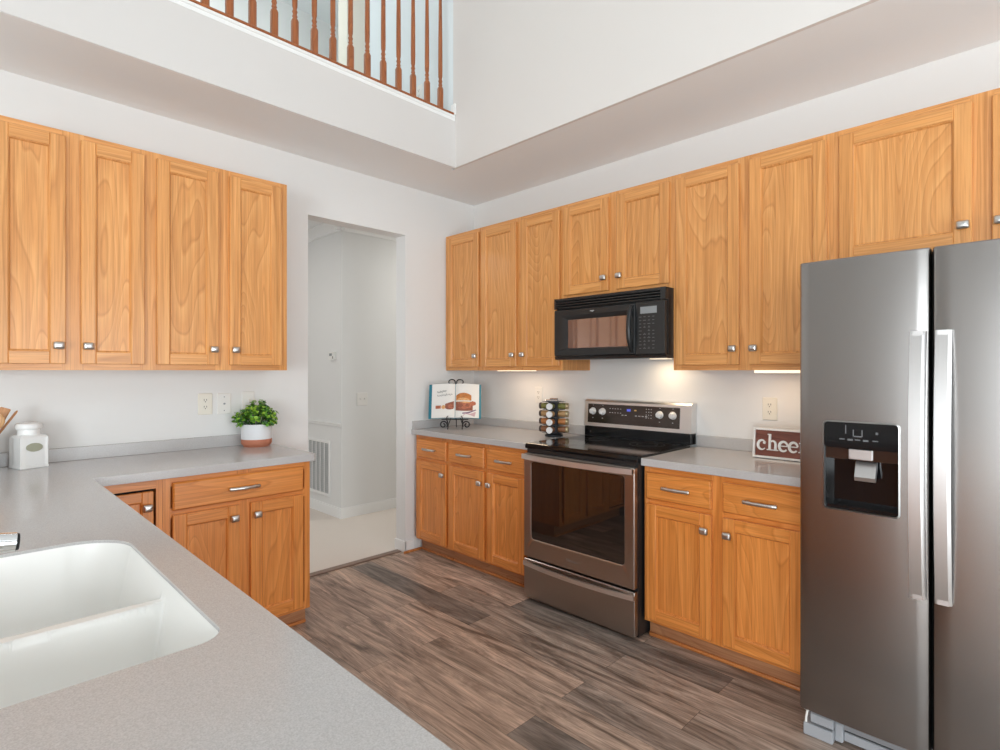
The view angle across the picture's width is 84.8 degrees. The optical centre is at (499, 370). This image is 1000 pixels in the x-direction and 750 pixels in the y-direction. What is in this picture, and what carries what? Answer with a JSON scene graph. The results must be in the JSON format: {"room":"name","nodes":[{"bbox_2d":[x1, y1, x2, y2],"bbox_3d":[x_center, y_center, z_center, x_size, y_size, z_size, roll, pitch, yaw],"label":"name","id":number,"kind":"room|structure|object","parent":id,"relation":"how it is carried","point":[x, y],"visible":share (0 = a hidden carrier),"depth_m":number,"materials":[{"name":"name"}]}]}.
{"room":"kitchen","nodes":[
{"label":"kitchen","id":0,"kind":"room"},
{"bbox_2d":[0,70,473,547],"bbox_3d":[-2.497,-0.013,2.435,0.120,2.765,6.570,0,0,45],"label":"wall","id":1,"kind":"structure","parent":0,"point":[75,408],"depth_m":3.41,"materials":[{"name":"paint"}]},
{"bbox_2d":[0,115,149,369],"bbox_3d":[-2.029,-0.541,2.567,0.354,1.075,0.618,0,0,45],"label":"upper cabinet","id":2,"kind":"object","parent":1,"relation":"attached to","point":[75,208],"visible":1,"depth_m":2.48,"materials":[{"name":"brown wood"}]},
{"bbox_2d":[0,434,241,466],"bbox_3d":[-2.069,0.410,2.764,0.020,0.065,1.580,0,0,45],"label":"backsplash","id":3,"kind":"structure","parent":1,"relation":"attached to","point":[146,447],"depth_m":2.89,"materials":[{"name":"grey stone"}]},
{"bbox_2d":[198,393,211,414],"bbox_3d":[-1.694,0.190,3.150,0.007,0.122,0.076,0,0,45],"label":"wall outlet","id":4,"kind":"object","parent":1,"relation":"attached to","point":[204,399],"visible":1,"depth_m":3.15,"materials":[{"name":"white plastic"}]},
{"bbox_2d":[202,398,208,402],"bbox_3d":[-1.693,0.171,3.148,0.004,0.028,0.034,0,0,45],"label":"receptacle","id":5,"kind":"object","parent":4,"relation":"attached to","point":[204,400],"depth_m":3.15,"materials":[{"name":"white plastic"}]},
{"bbox_2d":[202,405,208,409],"bbox_3d":[-1.693,0.209,3.148,0.004,0.028,0.034,0,0,45],"label":"receptacle","id":6,"kind":"object","parent":4,"relation":"attached to","point":[204,407],"depth_m":3.15,"materials":[{"name":"white plastic"}]},
{"bbox_2d":[150,152,286,369],"bbox_3d":[-1.569,-0.541,3.028,0.354,1.075,0.684,0,0,45],"label":"upper cabinet","id":7,"kind":"object","parent":1,"relation":"attached to","point":[218,237],"visible":0.98,"depth_m":2.89,"materials":[{"name":"brown wood"}]},
{"bbox_2d":[217,393,230,413],"bbox_3d":[-1.621,0.192,3.221,0.010,0.122,0.076,0,0,45],"label":"cable plate","id":8,"kind":"object","parent":1,"relation":"attached to","point":[223,399],"visible":1,"depth_m":3.22,"materials":[{"name":"white plastic"}]},
{"bbox_2d":[242,391,253,408],"bbox_3d":[-1.522,0.185,3.316,0.016,0.122,0.072,0,0,45],"label":"light switch","id":9,"kind":"object","parent":1,"relation":"attached to","point":[248,396],"visible":0.73,"depth_m":3.31,"materials":[{"name":"white plastic"}]},
{"bbox_2d":[310,549,400,576],"bbox_3d":[-1.032,1.365,3.901,0.055,0.010,0.755,0,0,45],"label":"trim","id":10,"kind":"structure","parent":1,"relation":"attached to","point":[341,566],"depth_m":3.88,"materials":[{"name":"wood"}]},
{"bbox_2d":[395,538,413,551],"bbox_3d":[-0.733,1.327,4.198,0.139,0.085,0.087,0,0,45],"label":"baseboard","id":11,"kind":"structure","parent":1,"relation":"attached to","point":[401,545],"depth_m":4.16,"materials":[{"name":"white paint"}]},
{"bbox_2d":[404,547,420,553],"bbox_3d":[-0.664,1.361,4.158,0.016,0.018,0.158,0,0,45],"label":"trim","id":12,"kind":"structure","parent":1,"relation":"attached to","point":[418,548],"depth_m":4.15,"materials":[{"name":"brown wood"}]},
{"bbox_2d":[197,0,337,61],"bbox_3d":[-2.333,-2.882,6.141,0.120,2.335,3.250,0,0,45],"label":"wall","id":13,"kind":"structure","parent":0,"point":[285,13],"depth_m":6.03,"materials":[{"name":"white paint"}]},
{"bbox_2d":[281,0,337,27],"bbox_3d":[-1.029,-4.100,2.356,10.070,0.100,8.770,0,0,45],"label":"ceiling","id":14,"kind":"structure","parent":0,"point":[323,6],"depth_m":6.12,"materials":[{"name":"paint"}]},
{"bbox_2d":[308,231,395,507],"bbox_3d":[-1.484,-0.013,7.043,2.810,2.765,2.773,0,0,45],"label":"wall","id":15,"kind":"structure","parent":0,"point":[352,276],"depth_m":5.27,"materials":[{"name":"paint"}]},
{"bbox_2d":[308,437,330,496],"bbox_3d":[-1.777,0.931,5.367,0.470,0.533,0.014,0,0,45],"label":"air vent","id":16,"kind":"object","parent":15,"relation":"in","point":[320,469],"visible":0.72,"depth_m":5.33,"materials":[{"name":"white metal"}]},
{"bbox_2d":[328,352,335,359],"bbox_3d":[-1.581,-0.142,5.163,0.110,0.074,0.025,0,0,45],"label":"thermostat","id":17,"kind":"object","parent":15,"relation":"attached to","point":[331,355],"visible":1,"depth_m":5.14,"materials":[{"name":"white plastic"}]},
{"bbox_2d":[310,497,395,518],"bbox_3d":[-1.477,1.318,6.955,2.704,0.096,2.687,0,0,45],"label":"baseboard","id":18,"kind":"structure","parent":15,"relation":"attached to","point":[341,513],"depth_m":5.25,"materials":[{"name":"white paint"}]},
{"bbox_2d":[357,392,366,405],"bbox_3d":[-1.309,0.267,5.216,0.016,0.122,0.115,0,0,45],"label":"light switch","id":19,"kind":"object","parent":15,"relation":"attached to","point":[361,397],"visible":1,"depth_m":5.21,"materials":[{"name":"white plastic"}]},
{"bbox_2d":[338,0,369,72],"bbox_3d":[-0.939,-2.882,5.295,0.150,2.335,1.280,0,0,45],"label":"wall","id":20,"kind":"structure","parent":0,"point":[358,36],"depth_m":4.86,"materials":[{"name":"beige paint"}]},
{"bbox_2d":[0,0,999,228],"bbox_3d":[-1.029,-1.555,2.441,9.950,0.320,8.650,0,0,45],"label":"ceiling","id":21,"kind":"structure","parent":0,"point":[881,38],"depth_m":2.75,"materials":[{"name":"paint"}]},
{"bbox_2d":[290,508,865,749],"bbox_3d":[-1.029,1.393,2.441,9.950,0.054,8.650,0,0,45],"label":"floor","id":22,"kind":"structure","parent":0,"point":[478,662],"depth_m":2.53,"materials":[{"name":"brown wood"}]},
{"bbox_2d":[103,479,162,530],"bbox_3d":[-2.036,0.925,2.356,0.639,0.889,0.886,0,0,45],"label":"base cabinet","id":23,"kind":"object","parent":22,"relation":"on","point":[146,497],"visible":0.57,"depth_m":2.42,"materials":[{"name":"brown wood"}]},
{"bbox_2d":[163,461,309,626],"bbox_3d":[-1.468,0.925,2.908,0.667,0.889,0.695,0,0,45],"label":"base cabinet","id":24,"kind":"object","parent":22,"relation":"on","point":[251,526],"visible":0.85,"depth_m":2.73,"materials":[{"name":"brown wood"}]},
{"bbox_2d":[0,443,451,749],"bbox_3d":[-0.977,0.462,1.749,2.999,0.038,1.684,0,0,45],"label":"countertop","id":25,"kind":"structure","parent":24,"relation":"on","point":[257,684],"depth_m":0.80,"materials":[{"name":"grey stone"}]},
{"bbox_2d":[0,532,19,552],"bbox_3d":[-1.045,0.356,0.920,0.075,0.174,0.361,0,0,45],"label":"faucet","id":26,"kind":"object","parent":25,"relation":"on","point":[9,541],"visible":1,"depth_m":1.03,"materials":[{"name":"silver metal"}]},
{"bbox_2d":[9,422,48,469],"bbox_3d":[-2.165,0.340,2.518,0.109,0.207,0.108,0,0,28],"label":"canister","id":27,"kind":"object","parent":25,"relation":"on","point":[28,449],"visible":1,"depth_m":2.49,"materials":[{"name":"white ceramic"}]},
{"bbox_2d":[0,543,218,708],"bbox_3d":[-0.901,0.563,1.047,0.809,0.225,0.444,0,0,45],"label":"sink","id":28,"kind":"object","parent":25,"relation":"in","point":[75,614],"visible":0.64,"depth_m":1.14,"materials":[{"name":"white ceramic"}]},
{"bbox_2d":[231,399,278,446],"bbox_3d":[-1.435,0.306,3.238,0.239,0.274,0.259,0,0,45],"label":"potted plant","id":29,"kind":"object","parent":25,"relation":"on","point":[254,433],"visible":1,"depth_m":3.19,"materials":[{"name":"green plant"}]},
{"bbox_3d":[-2.269,0.355,2.397,0.110,0.176,0.110,0,0,45],"label":"utensil crock","id":30,"kind":"object","parent":25,"relation":"on","visible":0},
{"bbox_2d":[0,414,4,428],"bbox_3d":[-2.213,0.304,2.387,0.090,0.236,0.018,0,0,-24],"label":"wooden spoon","id":31,"kind":"object","parent":30,"relation":"in","point":[2,418],"visible":1,"depth_m":2.40,"materials":[{"name":"brown wood"}]},
{"bbox_2d":[0,407,10,419],"bbox_3d":[-2.235,0.291,2.414,0.010,0.263,0.119,0,0,45],"label":"wooden spatula","id":32,"kind":"object","parent":30,"relation":"in","point":[4,411],"visible":0.79,"depth_m":2.44,"materials":[{"name":"brown wood"}]},
{"bbox_2d":[0,411,17,433],"bbox_3d":[-2.252,0.301,2.441,0.156,0.245,0.020,0,0,-38],"label":"wooden fork","id":33,"kind":"object","parent":30,"relation":"in","point":[15,412],"visible":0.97,"depth_m":2.46,"materials":[{"name":"brown wood"}]},
{"bbox_2d":[416,435,454,560],"bbox_3d":[-0.306,0.925,4.248,0.387,0.889,0.667,0,0,45],"label":"base cabinet","id":34,"kind":"object","parent":22,"relation":"on","point":[432,453],"visible":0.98,"depth_m":4.04,"materials":[{"name":"brown wood"}]},
{"bbox_2d":[449,439,527,586],"bbox_3d":[0.104,0.925,3.839,0.773,0.889,0.667,0,0,45],"label":"base cabinet","id":35,"kind":"object","parent":22,"relation":"on","point":[486,482],"visible":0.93,"depth_m":3.61,"materials":[{"name":"brown wood"}]},
{"bbox_2d":[411,424,580,449],"bbox_3d":[-0.027,0.462,3.985,1.189,0.038,0.647,0,0,45],"label":"countertop","id":36,"kind":"structure","parent":35,"relation":"on","point":[510,437],"depth_m":3.85,"materials":[{"name":"grey stone"}]},
{"bbox_2d":[440,379,469,428],"bbox_3d":[-0.348,0.252,4.168,0.200,0.381,0.189,0,0,-37],"label":"cookbook stand","id":37,"kind":"object","parent":36,"relation":"on","point":[446,419],"visible":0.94,"depth_m":4.14,"materials":[{"name":"metal"}]},
{"bbox_2d":[428,384,480,418],"bbox_3d":[-0.345,0.231,4.182,0.400,0.270,0.118,0,0,0],"label":"cookbook","id":38,"kind":"object","parent":37,"relation":"on","point":[454,401],"visible":1,"depth_m":4.17,"materials":[{"name":"paper"}]},
{"bbox_2d":[445,401,453,408],"bbox_3d":[-0.383,0.260,4.150,0.065,0.061,0.024,0,0,0],"label":"picture","id":39,"kind":"object","parent":38,"relation":"attached to","point":[448,404],"depth_m":4.15},
{"bbox_2d":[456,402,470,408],"bbox_3d":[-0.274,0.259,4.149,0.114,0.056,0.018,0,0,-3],"label":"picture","id":40,"kind":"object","parent":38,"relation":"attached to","point":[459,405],"depth_m":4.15},
{"bbox_2d":[456,393,470,400],"bbox_3d":[-0.276,0.196,4.168,0.115,0.060,0.022,0,0,0],"label":"picture","id":41,"kind":"object","parent":38,"relation":"on","point":[459,396],"depth_m":4.17},
{"bbox_2d":[456,401,472,410],"bbox_3d":[-0.271,0.266,4.153,0.128,0.071,0.034,0,0,0],"label":"picture","id":42,"kind":"object","parent":38,"relation":"attached to","point":[460,405],"depth_m":4.15},
{"bbox_2d":[542,398,564,436],"bbox_3d":[0.366,0.314,3.728,0.144,0.258,0.144,0,0,24],"label":"spice rack","id":43,"kind":"object","parent":36,"relation":"on","point":[555,401],"visible":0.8,"depth_m":3.69,"materials":[{"name":"metal"}]},
{"bbox_2d":[539,425,547,431],"bbox_3d":[0.304,0.394,3.756,0.068,0.043,0.044,0,0,24],"label":"spice jar","id":44,"kind":"object","parent":43,"relation":"on","point":[541,428],"visible":0.8,"depth_m":3.74,"materials":[{"name":"brown glass"}]},
{"bbox_2d":[539,418,547,423],"bbox_3d":[0.304,0.342,3.756,0.068,0.043,0.044,0,0,24],"label":"spice jar","id":45,"kind":"object","parent":43,"relation":"on","point":[541,420],"visible":0.85,"depth_m":3.74,"materials":[{"name":"orange glass"}]},
{"bbox_2d":[539,410,547,415],"bbox_3d":[0.304,0.289,3.756,0.068,0.043,0.044,0,0,24],"label":"spice jar","id":46,"kind":"object","parent":43,"relation":"on","point":[541,412],"visible":0.81,"depth_m":3.74,"materials":[{"name":"orange glass"}]},
{"bbox_2d":[539,402,547,408],"bbox_3d":[0.304,0.237,3.756,0.068,0.043,0.044,0,0,24],"label":"spice jar","id":47,"kind":"object","parent":43,"relation":"on","point":[541,405],"visible":0.84,"depth_m":3.74,"materials":[{"name":"green glass"}]},
{"bbox_2d":[546,427,554,433],"bbox_3d":[0.339,0.394,3.667,0.044,0.043,0.068,0,0,24],"label":"spice jar","id":48,"kind":"object","parent":43,"relation":"on","point":[549,430],"visible":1,"depth_m":3.64,"materials":[{"name":"silver metal"}]},
{"bbox_2d":[546,419,554,425],"bbox_3d":[0.339,0.342,3.667,0.044,0.043,0.068,0,0,24],"label":"spice jar","id":49,"kind":"object","parent":43,"relation":"on","point":[549,422],"visible":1,"depth_m":3.64,"materials":[{"name":"silver metal"}]},
{"bbox_2d":[546,411,554,417],"bbox_3d":[0.339,0.289,3.667,0.044,0.043,0.068,0,0,24],"label":"spice jar","id":50,"kind":"object","parent":43,"relation":"on","point":[549,414],"visible":1,"depth_m":3.64,"materials":[{"name":"silver metal"}]},
{"bbox_2d":[546,403,554,409],"bbox_3d":[0.339,0.237,3.667,0.044,0.043,0.068,0,0,24],"label":"spice jar","id":51,"kind":"object","parent":43,"relation":"on","point":[549,406],"visible":1,"depth_m":3.64,"materials":[{"name":"silver metal"}]},
{"bbox_2d":[558,426,568,432],"bbox_3d":[0.428,0.394,3.701,0.068,0.043,0.044,0,0,24],"label":"spice jar","id":52,"kind":"object","parent":43,"relation":"on","point":[560,428],"visible":1,"depth_m":3.69,"materials":[{"name":"brown glass"}]},
{"bbox_2d":[558,418,568,424],"bbox_3d":[0.428,0.342,3.701,0.068,0.043,0.044,0,0,24],"label":"spice jar","id":53,"kind":"object","parent":43,"relation":"on","point":[560,421],"visible":1,"depth_m":3.69,"materials":[{"name":"glass"}]},
{"bbox_2d":[558,411,568,416],"bbox_3d":[0.428,0.289,3.701,0.068,0.043,0.044,0,0,24],"label":"spice jar","id":54,"kind":"object","parent":43,"relation":"on","point":[560,413],"visible":1,"depth_m":3.69,"materials":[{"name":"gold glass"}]},
{"bbox_2d":[558,403,568,408],"bbox_3d":[0.428,0.237,3.701,0.068,0.043,0.044,0,0,24],"label":"spice jar","id":55,"kind":"object","parent":43,"relation":"on","point":[560,405],"visible":1,"depth_m":3.69,"materials":[{"name":"green glass"}]},
{"bbox_2d":[521,398,695,637],"bbox_3d":[0.632,0.780,3.255,0.762,1.180,0.744,0,0,45],"label":"electric range","id":56,"kind":"object","parent":22,"relation":"on","point":[584,495],"visible":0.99,"depth_m":3.05,"materials":[{"name":"silver metal"}]},
{"bbox_2d":[525,435,689,462],"bbox_3d":[0.630,0.449,3.252,0.762,0.031,0.590,0,0,45],"label":"cooktop","id":57,"kind":"object","parent":56,"relation":"in","point":[607,449],"depth_m":3.15,"materials":[{"name":"black glass"}]},
{"bbox_2d":[645,466,799,691],"bbox_3d":[1.214,0.925,2.733,0.780,0.889,0.667,0,0,45],"label":"base cabinet","id":58,"kind":"object","parent":22,"relation":"on","point":[722,554],"visible":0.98,"depth_m":2.51,"materials":[{"name":"brown wood"}]},
{"bbox_2d":[641,446,799,486],"bbox_3d":[1.227,0.462,2.735,0.799,0.038,0.647,0,0,45],"label":"countertop","id":59,"kind":"structure","parent":58,"relation":"on","point":[737,464],"depth_m":2.62,"materials":[{"name":"grey stone"}]},
{"bbox_2d":[752,427,799,461],"bbox_3d":[1.453,0.366,2.689,0.400,0.152,0.043,0,0,45],"label":"wooden sign","id":60,"kind":"object","parent":59,"relation":"on","point":[782,444],"visible":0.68,"depth_m":2.75,"materials":[{"name":"brown wood"}]},
{"bbox_2d":[800,238,999,749],"bbox_3d":[1.726,0.485,2.000,0.924,1.770,0.926,0,0,45],"label":"refrigerator","id":61,"kind":"object","parent":22,"relation":"on","point":[900,350],"visible":1,"depth_m":1.82,"materials":[{"name":"silver metal"}]},
{"bbox_2d":[370,0,878,168],"bbox_3d":[1.262,-2.723,2.283,6.480,2.655,0.120,0,0,45],"label":"wall","id":62,"kind":"structure","parent":0,"point":[524,70],"depth_m":3.13,"materials":[{"name":"paint"}]},
{"bbox_2d":[0,0,454,167],"bbox_3d":[-2.379,-1.565,1.754,0.104,0.339,5.770,0,0,45],"label":"wall","id":63,"kind":"structure","parent":62,"relation":"attached to","point":[167,34],"depth_m":2.76,"materials":[{"name":"paint"}]},
{"bbox_2d":[169,0,454,120],"bbox_3d":[-2.378,-1.731,1.752,0.109,0.042,5.769,0,0,45],"label":"trim","id":64,"kind":"structure","parent":63,"relation":"on","point":[194,5],"depth_m":2.99,"materials":[{"name":"white paint"}]},
{"bbox_2d":[189,0,453,114],"bbox_3d":[-1.464,-2.215,2.641,0.072,0.925,3.218,0,0,45],"label":"loft railing","id":65,"kind":"object","parent":64,"relation":"on","point":[229,4],"visible":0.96,"depth_m":3.30,"materials":[{"name":"brown wood"}]},
{"bbox_2d":[416,84,421,98],"bbox_3d":[-0.599,-2.050,4.049,0.076,0.122,0.007,0,0,45],"label":"wall outlet","id":66,"kind":"object","parent":62,"relation":"attached to","point":[418,88],"visible":0.77,"depth_m":4.04,"materials":[{"name":"white plastic"}]},
{"bbox_2d":[451,104,455,114],"bbox_3d":[-0.320,-1.791,3.764,0.044,0.078,0.014,0,0,45],"label":"trim","id":67,"kind":"structure","parent":62,"relation":"attached to","point":[453,107],"depth_m":3.75,"materials":[{"name":"white paint"}]},
{"bbox_2d":[474,41,999,447],"bbox_3d":[1.972,-0.013,2.535,6.070,2.765,0.120,0,0,45],"label":"wall","id":68,"kind":"structure","parent":0,"point":[728,402],"depth_m":3.19,"materials":[{"name":"paint"}]},
{"bbox_2d":[446,228,480,370],"bbox_3d":[-0.200,-0.541,4.363,0.411,1.075,0.354,0,0,45],"label":"upper cabinet","id":69,"kind":"object","parent":68,"relation":"attached to","point":[463,250],"visible":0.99,"depth_m":4.25,"materials":[{"name":"brown wood"}]},
{"bbox_2d":[412,417,584,434],"bbox_3d":[-0.024,0.412,3.987,1.189,0.061,0.639,0,0,45],"label":"backsplash","id":70,"kind":"structure","parent":68,"relation":"attached to","point":[573,429],"depth_m":4.28,"materials":[{"name":"grey stone"}]},
{"bbox_2d":[481,206,589,369],"bbox_3d":[0.222,-0.541,3.942,0.780,1.075,0.354,0,0,45],"label":"upper cabinet","id":71,"kind":"object","parent":68,"relation":"attached to","point":[522,257],"visible":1,"depth_m":3.81,"materials":[{"name":"brown wood"}]},
{"bbox_2d":[498,370,535,370],"bbox_3d":[0.121,-0.007,4.013,0.360,0.016,0.070,0,0,45],"label":"light","id":72,"kind":"object","parent":71,"relation":"attached to","point":[498,370],"visible":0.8,"depth_m":3.97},
{"bbox_2d":[535,387,542,402],"bbox_3d":[0.290,0.180,4.120,0.076,0.122,0.007,0,0,45],"label":"wall outlet","id":73,"kind":"object","parent":68,"relation":"attached to","point":[538,390],"visible":0.97,"depth_m":4.12,"materials":[{"name":"white plastic"}]},
{"bbox_2d":[563,176,673,298],"bbox_3d":[0.774,-0.769,3.393,0.778,0.620,0.354,0,0,45],"label":"upper cabinet","id":74,"kind":"object","parent":68,"relation":"attached to","point":[621,240],"visible":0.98,"depth_m":3.24,"materials":[{"name":"brown wood"}]},
{"bbox_2d":[554,286,673,359],"bbox_3d":[0.740,-0.264,3.357,0.774,0.388,0.451,0,0,45],"label":"microwave oven","id":75,"kind":"object","parent":74,"relation":"attached to","point":[633,324],"visible":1,"depth_m":3.19,"materials":[{"name":"plastic"}]},
{"bbox_2d":[696,435,752,451],"bbox_3d":[1.448,0.410,2.957,0.799,0.065,0.020,0,0,45],"label":"backsplash","id":76,"kind":"structure","parent":68,"relation":"attached to","point":[740,444],"depth_m":3.11,"materials":[{"name":"grey stone"}]},
{"bbox_2d":[674,133,833,369],"bbox_3d":[1.325,-0.541,2.843,0.778,1.075,0.354,0,0,45],"label":"upper cabinet","id":77,"kind":"object","parent":68,"relation":"attached to","point":[745,227],"visible":0.94,"depth_m":2.72,"materials":[{"name":"brown wood"}]},
{"bbox_2d":[754,370,799,372],"bbox_3d":[1.396,-0.003,2.743,0.240,0.025,0.070,0,0,45],"label":"light","id":78,"kind":"object","parent":77,"relation":"attached to","point":[755,371],"visible":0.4,"depth_m":2.72,"materials":[{"name":"white plastic"}]},
{"bbox_2d":[762,397,776,420],"bbox_3d":[1.456,0.205,2.958,0.076,0.122,0.007,0,0,45],"label":"wall outlet","id":79,"kind":"object","parent":68,"relation":"attached to","point":[769,405],"visible":1,"depth_m":2.96,"materials":[{"name":"beige plastic"}]},
{"bbox_2d":[766,403,772,407],"bbox_3d":[1.455,0.185,2.957,0.034,0.028,0.004,0,0,45],"label":"receptacle","id":80,"kind":"object","parent":79,"relation":"attached to","point":[768,405],"depth_m":2.96,"materials":[{"name":"beige plastic"}]},
{"bbox_2d":[766,410,772,414],"bbox_3d":[1.455,0.225,2.957,0.034,0.028,0.004,0,0,45],"label":"receptacle","id":81,"kind":"object","parent":79,"relation":"attached to","point":[768,412],"depth_m":2.96,"materials":[{"name":"beige plastic"}]},
{"bbox_2d":[834,88,999,258],"bbox_3d":[1.945,-0.772,2.226,0.972,0.614,0.354,0,0,45],"label":"upper cabinet","id":82,"kind":"object","parent":68,"relation":"attached to","point":[928,177],"visible":0.85,"depth_m":2.25,"materials":[{"name":"brown wood"}]},
{"bbox_3d":[-3.137,-0.012,4.541,4.000,2.765,8.650,0,0,45],"label":"wall","id":83,"kind":"structure","parent":0,"visible":0},
{"bbox_2d":[308,419,340,426],"bbox_3d":[-2.428,0.502,6.010,2.690,0.032,0.022,0,0,45],"label":"trim","id":84,"kind":"structure","parent":83,"relation":"attached to","point":[309,420],"depth_m":5.27,"materials":[{"name":"white paint"}]},
{"bbox_2d":[308,223,395,241],"bbox_3d":[-1.477,-1.347,6.912,2.765,0.095,2.748,0,0,45],"label":"ceiling","id":85,"kind":"structure","parent":83,"relation":"attached to","point":[321,230],"depth_m":5.26,"materials":[{"name":"white paint"}]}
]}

